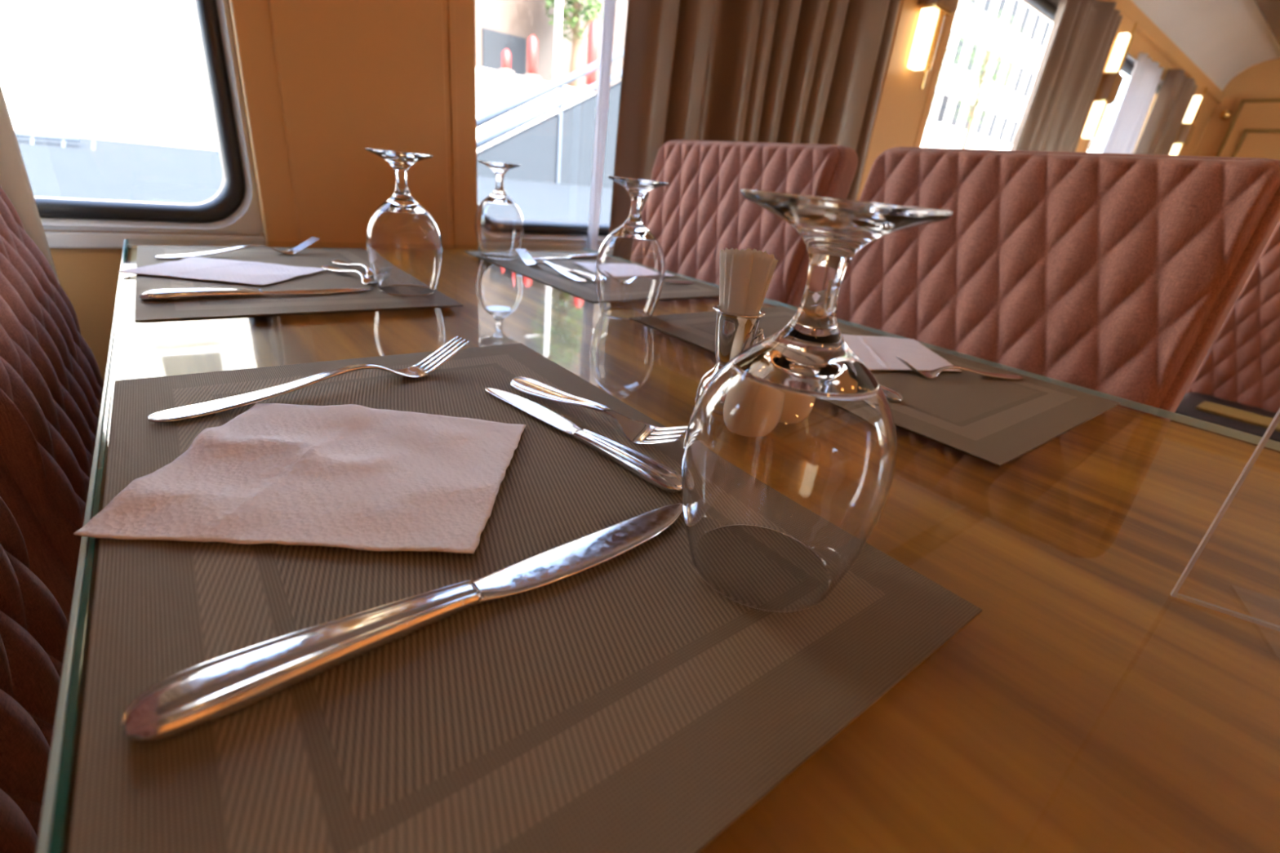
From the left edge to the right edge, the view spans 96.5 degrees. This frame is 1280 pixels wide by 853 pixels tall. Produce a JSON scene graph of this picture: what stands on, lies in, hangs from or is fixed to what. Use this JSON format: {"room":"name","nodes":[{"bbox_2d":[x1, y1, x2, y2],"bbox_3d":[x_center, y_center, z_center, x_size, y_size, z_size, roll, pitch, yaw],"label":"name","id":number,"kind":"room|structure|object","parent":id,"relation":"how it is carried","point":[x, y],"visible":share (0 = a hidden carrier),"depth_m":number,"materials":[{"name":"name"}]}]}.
{"room":"train carriage","nodes":[
{"label":"train carriage","id":0,"kind":"room"},
{"bbox_2d":[44,0,1216,380],"bbox_3d":[0.676,-0.938,1.946,8.900,2.130,0.120,-12,30,-37],"label":"wall","id":1,"kind":"structure","parent":0,"point":[88,277],"depth_m":0.91,"materials":[{"name":"beige laminate"}]},
{"bbox_2d":[0,83,60,284],"bbox_3d":[-1.040,-0.376,0.493,0.667,1.650,0.073,-12,30,-37],"label":"curtain","id":2,"kind":"object","parent":1,"relation":"hanging from","point":[14,179],"visible":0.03,"depth_m":0.72,"materials":[{"name":"beige fabric"}]},
{"bbox_2d":[34,0,263,235],"bbox_3d":[-1.146,-0.686,0.427,1.328,0.996,0.062,-12,30,-37],"label":"window","id":3,"kind":"structure","parent":1,"relation":"in","point":[235,209],"depth_m":0.91,"materials":[{"name":"white"}]},
{"bbox_2d":[44,231,601,252],"bbox_3d":[0.684,-0.618,2.028,8.900,0.024,0.012,-12,30,-37],"label":"window sill","id":4,"kind":"structure","parent":1,"relation":"attached to","point":[55,239],"depth_m":0.92,"materials":[{"name":"white"}]},
{"bbox_2d":[227,0,477,249],"bbox_3d":[-0.479,-0.562,1.019,0.382,1.745,0.040,-12,30,-37],"label":"wall panel","id":5,"kind":"object","parent":1,"relation":"attached to","point":[323,82],"depth_m":0.99,"materials":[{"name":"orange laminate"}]},
{"bbox_2d":[477,201,609,243],"bbox_3d":[0.176,-0.976,1.430,1.328,0.996,0.062,-12,30,-37],"label":"window","id":6,"kind":"structure","parent":1,"relation":"in","point":[534,230],"depth_m":1.35,"materials":[{"name":"white"}]},
{"bbox_2d":[586,0,616,253],"bbox_3d":[-0.067,-0.863,1.205,0.025,1.130,0.023,-7,27,-28],"label":"sheer curtain","id":7,"kind":"object","parent":1,"relation":"hanging from","point":[609,6],"visible":0.84,"depth_m":1.28,"materials":[{"name":"white fabric"}]},
{"bbox_2d":[608,0,900,234],"bbox_3d":[0.335,-0.814,1.512,0.919,1.380,0.078,-12,30,-37],"label":"window curtain","id":8,"kind":"object","parent":1,"relation":"hanging from","point":[811,72],"visible":0.39,"depth_m":1.41,"materials":[{"name":"brown fabric"}]},
{"bbox_2d":[856,0,959,200],"bbox_3d":[0.843,-0.851,2.022,0.382,1.745,0.040,-12,30,-37],"label":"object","id":9,"kind":"structure","parent":1,"relation":"attached to","point":[904,108],"depth_m":1.90,"materials":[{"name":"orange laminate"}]},
{"bbox_2d":[907,0,957,88],"bbox_3d":[0.925,-1.346,1.751,0.110,0.540,0.070,-12,30,-37],"label":"wall sconce","id":10,"kind":"object","parent":1,"relation":"attached to","point":[931,10],"visible":1,"depth_m":1.78,"materials":[{"name":"white glass"}]},
{"bbox_2d":[907,7,938,71],"bbox_3d":[0.890,-1.217,1.795,0.048,0.162,0.038,-12,30,-37],"label":"diffuser","id":11,"kind":"object","parent":10,"relation":"attached to","point":[928,17],"depth_m":1.78,"materials":[{"name":"beige"}]},
{"bbox_2d":[1025,0,1060,20],"bbox_3d":[1.499,-1.265,2.433,1.328,0.996,0.062,-12,30,-37],"label":"window","id":12,"kind":"structure","parent":1,"relation":"in","point":[1049,8],"depth_m":2.32,"materials":[{"name":"white"}]},
{"bbox_2d":[1010,0,1122,152],"bbox_3d":[1.801,-1.133,2.618,0.663,1.380,0.098,-12,30,-37],"label":"window curtain","id":13,"kind":"object","parent":1,"relation":"hanging from","point":[1082,34],"visible":0.45,"depth_m":2.41,"materials":[{"name":"brown fabric"}]},
{"bbox_2d":[1075,6,1134,152],"bbox_3d":[2.166,-1.141,3.025,0.382,1.745,0.040,-12,30,-37],"label":"trim","id":14,"kind":"structure","parent":1,"relation":"attached to","point":[1126,25],"depth_m":2.75,"materials":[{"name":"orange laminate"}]},
{"bbox_2d":[1081,22,1137,150],"bbox_3d":[2.271,-1.641,2.772,0.110,0.540,0.070,-12,30,-37],"label":"wall sconce","id":15,"kind":"object","parent":1,"relation":"attached to","point":[1111,81],"visible":0.95,"depth_m":2.74,"materials":[{"name":"white glass"}]},
{"bbox_2d":[1081,101,1105,138],"bbox_3d":[2.236,-1.512,2.816,0.048,0.162,0.038,-12,30,-37],"label":"diffuser","id":16,"kind":"object","parent":15,"relation":"attached to","point":[1098,108],"depth_m":2.80,"materials":[{"name":"beige"}]},
{"bbox_2d":[1105,32,1130,71],"bbox_3d":[2.264,-1.765,2.706,0.048,0.162,0.038,-12,30,-37],"label":"diffuser","id":17,"kind":"object","parent":15,"relation":"attached to","point":[1122,42],"depth_m":2.69,"materials":[{"name":"beige"}]},
{"bbox_2d":[1101,50,1164,154],"bbox_3d":[2.631,-1.377,3.240,0.452,1.200,0.056,-12,30,-37],"label":"sheer curtain","id":18,"kind":"object","parent":1,"relation":"hanging from","point":[1146,74],"visible":0.34,"depth_m":3.06,"materials":[{"name":"white fabric"}]},
{"bbox_2d":[1121,53,1163,94],"bbox_3d":[2.822,-1.555,3.436,1.328,0.996,0.062,-12,30,-37],"label":"window","id":19,"kind":"structure","parent":1,"relation":"in","point":[1130,61],"depth_m":3.04,"materials":[{"name":"white"}]},
{"bbox_2d":[1102,0,1225,103],"bbox_3d":[0.804,-1.654,1.570,8.900,0.060,0.030,-12,30,-37],"label":"trim","id":20,"kind":"structure","parent":1,"relation":"attached to","point":[1146,28],"depth_m":3.16,"materials":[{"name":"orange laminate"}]},
{"bbox_2d":[1133,69,1197,155],"bbox_3d":[3.149,-1.430,3.645,0.528,1.380,0.085,-11,29,-34],"label":"window curtain","id":21,"kind":"object","parent":1,"relation":"hanging from","point":[1159,134],"visible":0.29,"depth_m":3.37,"materials":[{"name":"brown fabric"}]},
{"bbox_2d":[1168,87,1207,155],"bbox_3d":[3.594,-1.931,3.775,0.110,0.540,0.070,-12,30,-37],"label":"wall sconce","id":22,"kind":"object","parent":1,"relation":"attached to","point":[1187,128],"visible":0.71,"depth_m":3.73,"materials":[{"name":"white glass"}]},
{"bbox_2d":[1168,143,1181,155],"bbox_3d":[3.559,-1.801,3.819,0.048,0.162,0.038,-12,30,-37],"label":"diffuser","id":23,"kind":"object","parent":22,"relation":"attached to","point":[1176,148],"depth_m":3.79,"materials":[{"name":"beige"}]},
{"bbox_2d":[1182,95,1202,123],"bbox_3d":[3.587,-2.055,3.708,0.048,0.162,0.038,-12,30,-37],"label":"diffuser","id":24,"kind":"object","parent":22,"relation":"attached to","point":[1197,100],"depth_m":3.70,"materials":[{"name":"beige"}]},
{"bbox_2d":[1185,75,1203,105],"bbox_3d":[3.489,-1.430,4.028,0.382,1.745,0.040,-12,30,-37],"label":"trim","id":25,"kind":"structure","parent":1,"relation":"attached to","point":[1199,88],"depth_m":3.74,"materials":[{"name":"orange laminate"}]},
{"bbox_2d":[1131,0,1279,91],"bbox_3d":[1.696,-1.302,0.495,8.900,0.310,3.125,-12,30,-37],"label":"ceiling","id":26,"kind":"structure","parent":0,"point":[1224,38],"depth_m":3.40,"materials":[{"name":"white paint"}]},
{"bbox_2d":[1194,57,1279,156],"bbox_3d":[5.128,-1.163,3.570,0.100,2.150,2.885,-12,30,-37],"label":"wall","id":27,"kind":"structure","parent":0,"point":[1263,78],"depth_m":4.14,"materials":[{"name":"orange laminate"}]},
{"bbox_2d":[1213,95,1279,220],"bbox_3d":[4.540,-1.337,4.125,0.098,1.870,1.149,-12,30,-37],"label":"door","id":28,"kind":"structure","parent":27,"relation":"in","point":[1252,130],"depth_m":4.10,"materials":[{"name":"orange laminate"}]},
{"bbox_2d":[1254,0,1279,48],"bbox_3d":[1.015,-1.758,1.262,8.900,0.021,0.110,-12,30,-37],"label":"trim","id":29,"kind":"structure","parent":27,"relation":"attached to","point":[1269,10],"depth_m":3.20,"materials":[{"name":"grey"}]},
{"bbox_3d":[1.484,0.615,1.328,8.900,0.050,2.885,-12,30,-37],"label":"floor","id":30,"kind":"structure","parent":0,"visible":0},
{"bbox_2d":[0,496,68,852],"bbox_3d":[-0.178,0.279,0.358,0.546,0.997,0.466,-12,30,-37],"label":"chair","id":31,"kind":"object","parent":30,"relation":"on","point":[33,625],"visible":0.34,"depth_m":0.32,"materials":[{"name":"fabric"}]},
{"bbox_2d":[0,186,103,622],"bbox_3d":[-0.531,0.069,0.752,0.546,0.997,0.466,-12,30,-37],"label":"chair","id":32,"kind":"object","parent":30,"relation":"on","point":[51,383],"visible":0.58,"depth_m":0.52,"materials":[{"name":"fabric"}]},
{"bbox_2d":[120,244,1279,852],"bbox_3d":[-0.026,0.276,0.725,0.816,0.742,1.540,-12,30,-37],"label":"dining table","id":33,"kind":"object","parent":30,"relation":"on","point":[1087,706],"visible":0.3,"depth_m":0.28,"materials":[{"name":"brown wood"}]},
{"bbox_2d":[35,239,1279,852],"bbox_3d":[0.012,-0.066,0.576,0.827,0.008,1.544,-12,30,-37],"label":"glass tabletop","id":34,"kind":"object","parent":33,"relation":"on","point":[54,835],"visible":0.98,"depth_m":0.22,"materials":[{"name":"teal"}]},
{"bbox_2d":[134,245,462,321],"bbox_3d":[-0.469,-0.203,0.756,0.303,0.001,0.445,-12,30,-37],"label":"placemat","id":35,"kind":"object","parent":34,"relation":"on","point":[374,299],"visible":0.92,"depth_m":0.67,"materials":[{"name":"fabric"}]},
{"bbox_2d":[117,257,327,285],"bbox_3d":[-0.516,-0.197,0.722,0.175,0.004,0.131,5,23,-4],"label":"paper napkin","id":36,"kind":"object","parent":35,"relation":"on","point":[249,273],"visible":1,"depth_m":0.71,"materials":[{"name":"white paper"}]},
{"bbox_2d":[155,236,319,258],"bbox_3d":[-0.574,-0.260,0.826,0.025,0.023,0.210,21,27,30],"label":"fork","id":37,"kind":"object","parent":35,"relation":"on","point":[305,244],"visible":1,"depth_m":0.82,"materials":[{"name":"silver metal"}]},
{"bbox_2d":[139,288,372,300],"bbox_3d":[-0.412,-0.150,0.635,0.222,0.009,0.023,-14,31,-39],"label":"table knife","id":38,"kind":"object","parent":35,"relation":"on","point":[184,293],"visible":1,"depth_m":0.60,"materials":[{"name":"silver metal"}]},
{"bbox_2d":[321,266,376,284],"bbox_3d":[-0.384,-0.208,0.763,0.164,0.018,0.020,23,28,33],"label":"fork","id":39,"kind":"object","parent":35,"relation":"on","point":[365,279],"visible":0.78,"depth_m":0.75,"materials":[{"name":"silver metal"}]},
{"bbox_2d":[330,259,373,276],"bbox_3d":[-0.399,-0.230,0.809,0.164,0.018,0.020,24,29,35],"label":"fork","id":40,"kind":"object","parent":35,"relation":"on","point":[369,272],"visible":0.66,"depth_m":0.80,"materials":[{"name":"silver metal"}]},
{"bbox_2d":[364,147,442,296],"bbox_3d":[-0.289,-0.248,0.699,0.090,0.161,0.090,-12,30,-37],"label":"glass goblet","id":41,"kind":"object","parent":35,"relation":"on","point":[404,244],"visible":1,"depth_m":0.68,"materials":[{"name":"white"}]},
{"bbox_2d":[365,194,442,296],"bbox_3d":[-0.291,-0.226,0.708,0.088,0.114,0.088,-12,30,-37],"label":"bowl","id":42,"kind":"object","parent":41,"relation":"attached to","point":[404,244],"depth_m":0.68,"materials":[{"name":"clear glass"}]},
{"bbox_2d":[68,342,982,852],"bbox_3d":[-0.101,0.026,0.322,0.303,0.001,0.445,-12,30,-37],"label":"placemat","id":43,"kind":"object","parent":34,"relation":"on","point":[624,703],"visible":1,"depth_m":0.20,"materials":[{"name":"fabric"}]},
{"bbox_2d":[73,403,525,553],"bbox_3d":[-0.159,0.019,0.309,0.173,0.009,0.146,4,23,-5],"label":"paper napkin","id":44,"kind":"object","parent":43,"relation":"on","point":[349,476],"visible":1,"depth_m":0.29,"materials":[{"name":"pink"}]},
{"bbox_2d":[146,336,469,422],"bbox_3d":[-0.218,-0.038,0.406,0.025,0.023,0.210,24,29,36],"label":"fork","id":45,"kind":"object","parent":43,"relation":"on","point":[211,407],"visible":1,"depth_m":0.39,"materials":[{"name":"silver metal"}]},
{"bbox_2d":[121,502,683,743],"bbox_3d":[-0.059,0.063,0.232,0.230,0.010,0.023,-14,30,-38],"label":"table knife","id":46,"kind":"object","parent":43,"relation":"on","point":[192,698],"visible":0.99,"depth_m":0.19,"materials":[{"name":"silver metal"}]},
{"bbox_2d":[484,386,681,493],"bbox_3d":[-0.045,0.001,0.382,0.196,0.008,0.020,26,30,38],"label":"table knife","id":47,"kind":"object","parent":43,"relation":"on","point":[654,472],"visible":0.98,"depth_m":0.35,"materials":[{"name":"silver metal"}]},
{"bbox_2d":[510,377,687,444],"bbox_3d":[-0.034,-0.017,0.405,0.169,0.023,0.022,24,29,35],"label":"fork","id":48,"kind":"object","parent":43,"relation":"on","point":[637,432],"visible":0.98,"depth_m":0.39,"materials":[{"name":"silver metal"}]},
{"bbox_2d":[681,188,954,612],"bbox_3d":[0.065,-0.009,0.238,0.090,0.161,0.090,-12,30,-37],"label":"glass goblet","id":49,"kind":"object","parent":43,"relation":"on","point":[789,452],"visible":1,"depth_m":0.21,"materials":[{"name":"clear glass"}]},
{"bbox_2d":[681,323,897,612],"bbox_3d":[0.063,0.013,0.248,0.088,0.114,0.088,-12,30,-37],"label":"bowl","id":50,"kind":"object","parent":49,"relation":"attached to","point":[789,452],"depth_m":0.21,"materials":[{"name":"clear glass"}]},
{"bbox_2d":[464,251,719,302],"bbox_3d":[-0.082,-0.279,1.028,0.303,0.001,0.445,-12,30,-37],"label":"placemat","id":51,"kind":"object","parent":34,"relation":"on","point":[543,273],"visible":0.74,"depth_m":0.96,"materials":[{"name":"fabric"}]},
{"bbox_2d":[474,160,524,259],"bbox_3d":[-0.256,-0.393,1.041,0.090,0.161,0.090,-12,30,-37],"label":"glass goblet","id":52,"kind":"object","parent":51,"relation":"on","point":[499,224],"visible":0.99,"depth_m":1.02,"materials":[{"name":"white"}]},
{"bbox_2d":[474,191,524,259],"bbox_3d":[-0.259,-0.371,1.050,0.088,0.114,0.088,-12,30,-37],"label":"bowl","id":53,"kind":"object","parent":52,"relation":"attached to","point":[499,224],"depth_m":1.02,"materials":[{"name":"clear glass"}]},
{"bbox_2d":[515,248,586,282],"bbox_3d":[-0.152,-0.276,0.972,0.024,0.022,0.200,-15,31,-39],"label":"fork","id":54,"kind":"object","parent":51,"relation":"on","point":[555,268],"visible":1,"depth_m":0.97,"materials":[{"name":"silver metal"}]},
{"bbox_2d":[528,253,597,259],"bbox_3d":[-0.146,-0.339,1.138,0.200,0.008,0.020,-16,32,-42],"label":"table knife","id":55,"kind":"object","parent":51,"relation":"on","point":[582,255],"visible":0.78,"depth_m":1.15,"materials":[{"name":"silver metal"}]},
{"bbox_2d":[543,262,595,282],"bbox_3d":[-0.120,-0.271,0.988,0.020,0.008,0.200,-11,29,-34],"label":"table knife","id":56,"kind":"object","parent":51,"relation":"on","point":[589,277],"visible":0.73,"depth_m":0.95,"materials":[{"name":"silver metal"}]},
{"bbox_2d":[573,262,674,275],"bbox_3d":[-0.031,-0.293,1.066,0.151,0.005,0.142,-7,27,-28],"label":"paper napkin","id":57,"kind":"object","parent":51,"relation":"on","point":[590,266],"visible":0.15,"depth_m":1.06,"materials":[{"name":"white paper"}]},
{"bbox_2d":[663,280,693,284],"bbox_3d":[0.017,-0.250,0.956,0.189,0.021,0.023,-10,28,-33],"label":"fork","id":58,"kind":"object","parent":51,"relation":"on","point":[667,281],"visible":0.27,"depth_m":0.99,"materials":[{"name":"silver metal"}]},
{"bbox_2d":[595,175,669,319],"bbox_3d":[-0.010,-0.220,0.709,0.090,0.161,0.090,-12,30,-37],"label":"glass goblet","id":59,"kind":"object","parent":34,"relation":"on","point":[630,265],"visible":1,"depth_m":0.69,"materials":[{"name":"white"}]},
{"bbox_2d":[595,220,665,319],"bbox_3d":[-0.012,-0.198,0.718,0.088,0.114,0.088,-12,30,-37],"label":"bowl","id":60,"kind":"object","parent":59,"relation":"attached to","point":[630,265],"depth_m":0.69,"materials":[{"name":"clear glass"}]},
{"bbox_2d":[694,304,765,403],"bbox_3d":[0.072,-0.054,0.452,0.047,0.079,0.047,-12,30,-37],"label":"stand","id":61,"kind":"object","parent":34,"relation":"on","point":[735,333],"visible":0.5,"depth_m":0.43,"materials":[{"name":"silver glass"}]},
{"bbox_2d":[719,248,725,310],"bbox_3d":[0.067,-0.098,0.441,0.023,0.077,0.003,23,28,34],"label":"sachet","id":62,"kind":"object","parent":61,"relation":"in","point":[722,252],"visible":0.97,"depth_m":0.44,"materials":[{"name":"white paper"}]},
{"bbox_2d":[722,248,746,311],"bbox_3d":[0.069,-0.096,0.436,0.020,0.078,0.003,18,26,25],"label":"sachet","id":63,"kind":"object","parent":61,"relation":"in","point":[728,255],"visible":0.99,"depth_m":0.43,"materials":[{"name":"white paper"}]},
{"bbox_2d":[727,248,755,314],"bbox_3d":[0.072,-0.094,0.432,0.017,0.078,0.003,16,25,22],"label":"sachet","id":64,"kind":"object","parent":61,"relation":"in","point":[742,261],"visible":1,"depth_m":0.42,"materials":[{"name":"white paper"}]},
{"bbox_2d":[745,248,766,253],"bbox_3d":[0.081,-0.094,0.433,0.017,0.079,0.003,15,25,19],"label":"sachet","id":65,"kind":"object","parent":61,"relation":"in","point":[748,249],"visible":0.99,"depth_m":0.42,"materials":[{"name":"white"}]},
{"bbox_2d":[744,248,774,315],"bbox_3d":[0.084,-0.092,0.429,0.020,0.079,0.003,18,26,25],"label":"sachet","id":66,"kind":"object","parent":61,"relation":"in","point":[762,263],"visible":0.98,"depth_m":0.42,"materials":[{"name":"white paper"}]},
{"bbox_2d":[756,257,777,315],"bbox_3d":[0.087,-0.093,0.437,0.023,0.076,0.003,14,25,18],"label":"sachet","id":67,"kind":"object","parent":61,"relation":"in","point":[775,261],"visible":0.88,"depth_m":0.43,"materials":[{"name":"white paper"}]},
{"bbox_2d":[633,306,1119,466],"bbox_3d":[0.241,-0.081,0.654,0.303,0.001,0.445,-12,30,-37],"label":"placemat","id":68,"kind":"object","parent":34,"relation":"on","point":[995,420],"visible":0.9,"depth_m":0.55,"materials":[{"name":"fabric"}]},
{"bbox_2d":[880,384,902,402],"bbox_3d":[0.187,-0.060,0.581,0.019,0.008,0.182,-9,28,-31],"label":"table knife","id":69,"kind":"object","parent":68,"relation":"on","point":[891,394],"visible":0.22,"depth_m":0.51,"materials":[{"name":"silver metal"}]},
{"bbox_2d":[841,333,961,371],"bbox_3d":[0.292,-0.087,0.674,0.133,0.004,0.180,6,23,0],"label":"paper napkin","id":70,"kind":"object","parent":68,"relation":"on","point":[876,353],"visible":0.8,"depth_m":0.67,"materials":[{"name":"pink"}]},
{"bbox_2d":[895,356,1022,378],"bbox_3d":[0.346,-0.062,0.613,0.164,0.018,0.020,0,24,-15],"label":"fork","id":71,"kind":"object","parent":68,"relation":"on","point":[930,374],"visible":1,"depth_m":0.61,"materials":[{"name":"silver metal"}]},
{"bbox_2d":[1170,408,1279,631],"bbox_3d":[0.339,0.008,0.209,0.150,0.212,0.060,18,26,26],"label":"menu stand","id":72,"kind":"object","parent":34,"relation":"on","point":[1276,420],"visible":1,"depth_m":0.27,"materials":[{"name":"white"}]},
{"bbox_2d":[640,140,857,306],"bbox_3d":[-0.032,-0.047,1.146,0.546,0.997,0.466,-12,30,-37],"label":"chair","id":73,"kind":"object","parent":30,"relation":"on","point":[703,211],"visible":0.3,"depth_m":1.07,"materials":[{"name":"fabric"}]},
{"bbox_2d":[836,146,1279,421],"bbox_3d":[0.283,0.145,0.785,0.546,0.997,0.466,-12,30,-37],"label":"chair","id":74,"kind":"object","parent":30,"relation":"on","point":[1114,274],"visible":0.46,"depth_m":0.68,"materials":[{"name":"fabric"}]},
{"bbox_2d":[1170,220,1279,453],"bbox_3d":[1.808,-0.042,1.602,0.550,0.997,0.466,-12,30,-37],"label":"chair","id":75,"kind":"object","parent":30,"relation":"on","point":[1236,386],"visible":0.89,"depth_m":1.71,"materials":[{"name":"fabric"}]},
{"label":"outside","id":76,"kind":"structure","parent":0,"visible":0},
{"bbox_2d":[0,35,595,152],"bbox_3d":[-4.219,-22.447,49.485,120.000,4.700,69.000,-12,30,-37],"label":"bank","id":77,"kind":"object","parent":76,"point":[49,88],"depth_m":8.80,"materials":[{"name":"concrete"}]},
{"bbox_2d":[0,0,204,68],"bbox_3d":[-15.690,-9.026,7.166,19.800,10.750,6.900,-12,30,-37],"label":"sky","id":78,"kind":"structure","parent":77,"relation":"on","point":[166,31],"depth_m":9.85,"materials":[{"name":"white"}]},
{"bbox_2d":[497,48,514,75],"bbox_3d":[-4.407,-12.011,18.809,0.560,0.740,0.546,-12,30,-37],"label":"post","id":79,"kind":"object","parent":77,"relation":"on","point":[506,56],"visible":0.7,"depth_m":18.71,"materials":[{"name":"red paint"}]},
{"bbox_2d":[522,35,541,80],"bbox_3d":[-3.633,-12.434,19.262,0.640,1.310,0.624,-12,30,-37],"label":"post","id":80,"kind":"object","parent":77,"relation":"on","point":[532,42],"visible":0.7,"depth_m":19.18,"materials":[{"name":"red paint"}]},
{"bbox_2d":[476,48,623,188],"bbox_3d":[-1.550,-6.285,11.066,4.363,3.109,0.370,-12,30,-37],"label":"stair railing","id":81,"kind":"object","parent":77,"relation":"on","point":[558,148],"visible":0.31,"depth_m":11.15,"materials":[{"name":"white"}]},
{"bbox_2d":[475,0,627,88],"bbox_3d":[-3.559,-19.433,25.124,17.800,11.550,6.900,-12,30,-37],"label":"building","id":82,"kind":"structure","parent":77,"relation":"on","point":[500,25],"depth_m":22.32,"materials":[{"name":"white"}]},
{"bbox_2d":[550,0,562,83],"bbox_3d":[-2.738,-13.943,19.243,0.440,4.260,0.429,-12,30,-37],"label":"pole","id":83,"kind":"object","parent":77,"relation":"on","point":[558,12],"visible":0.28,"depth_m":19.48,"materials":[{"name":"white paint"}]},
{"bbox_2d":[544,0,604,88],"bbox_3d":[-2.365,-15.461,21.163,2.767,5.608,2.633,-12,30,-37],"label":"tree","id":84,"kind":"object","parent":77,"relation":"on","point":[573,22],"visible":0.8,"depth_m":21.34,"materials":[{"name":"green plant"}]},
{"bbox_2d":[579,19,599,93],"bbox_3d":[-1.699,-13.298,20.494,0.800,2.200,0.780,-12,30,-37],"label":"column","id":85,"kind":"structure","parent":77,"relation":"on","point":[593,27],"depth_m":20.28,"materials":[{"name":"red paint"}]},
{"bbox_2d":[933,0,973,99],"bbox_3d":[19.969,-24.159,38.952,3.062,11.868,3.056,-12,30,-37],"label":"tree","id":86,"kind":"object","parent":77,"relation":"on","point":[962,2],"visible":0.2,"depth_m":37.98,"materials":[{"name":"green plant"}]},
{"bbox_2d":[950,8,1022,148],"bbox_3d":[25.795,-25.118,43.503,4.507,11.186,4.407,-12,30,-37],"label":"tree","id":87,"kind":"object","parent":77,"relation":"on","point":[972,113],"visible":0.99,"depth_m":42.80,"materials":[{"name":"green plant"}]},
{"bbox_2d":[920,0,1053,150],"bbox_3d":[26.461,-31.527,49.245,39.800,20.550,6.900,-12,30,-37],"label":"building","id":88,"kind":"structure","parent":77,"relation":"on","point":[943,130],"depth_m":48.66,"materials":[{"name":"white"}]},
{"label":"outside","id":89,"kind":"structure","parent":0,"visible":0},
{"bbox_2d":[16,136,612,223],"bbox_3d":[19.590,-6.511,22.687,120.000,1.670,9.400,-12,30,-37],"label":"platform","id":90,"kind":"object","parent":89,"point":[117,170],"depth_m":7.08,"materials":[{"name":"grey concrete"}]},
{"bbox_2d":[14,130,95,150],"bbox_3d":[-7.401,-3.240,7.187,0.987,0.806,0.560,-12,30,-37],"label":"bench","id":91,"kind":"object","parent":90,"relation":"on","point":[32,135],"visible":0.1,"depth_m":6.94,"materials":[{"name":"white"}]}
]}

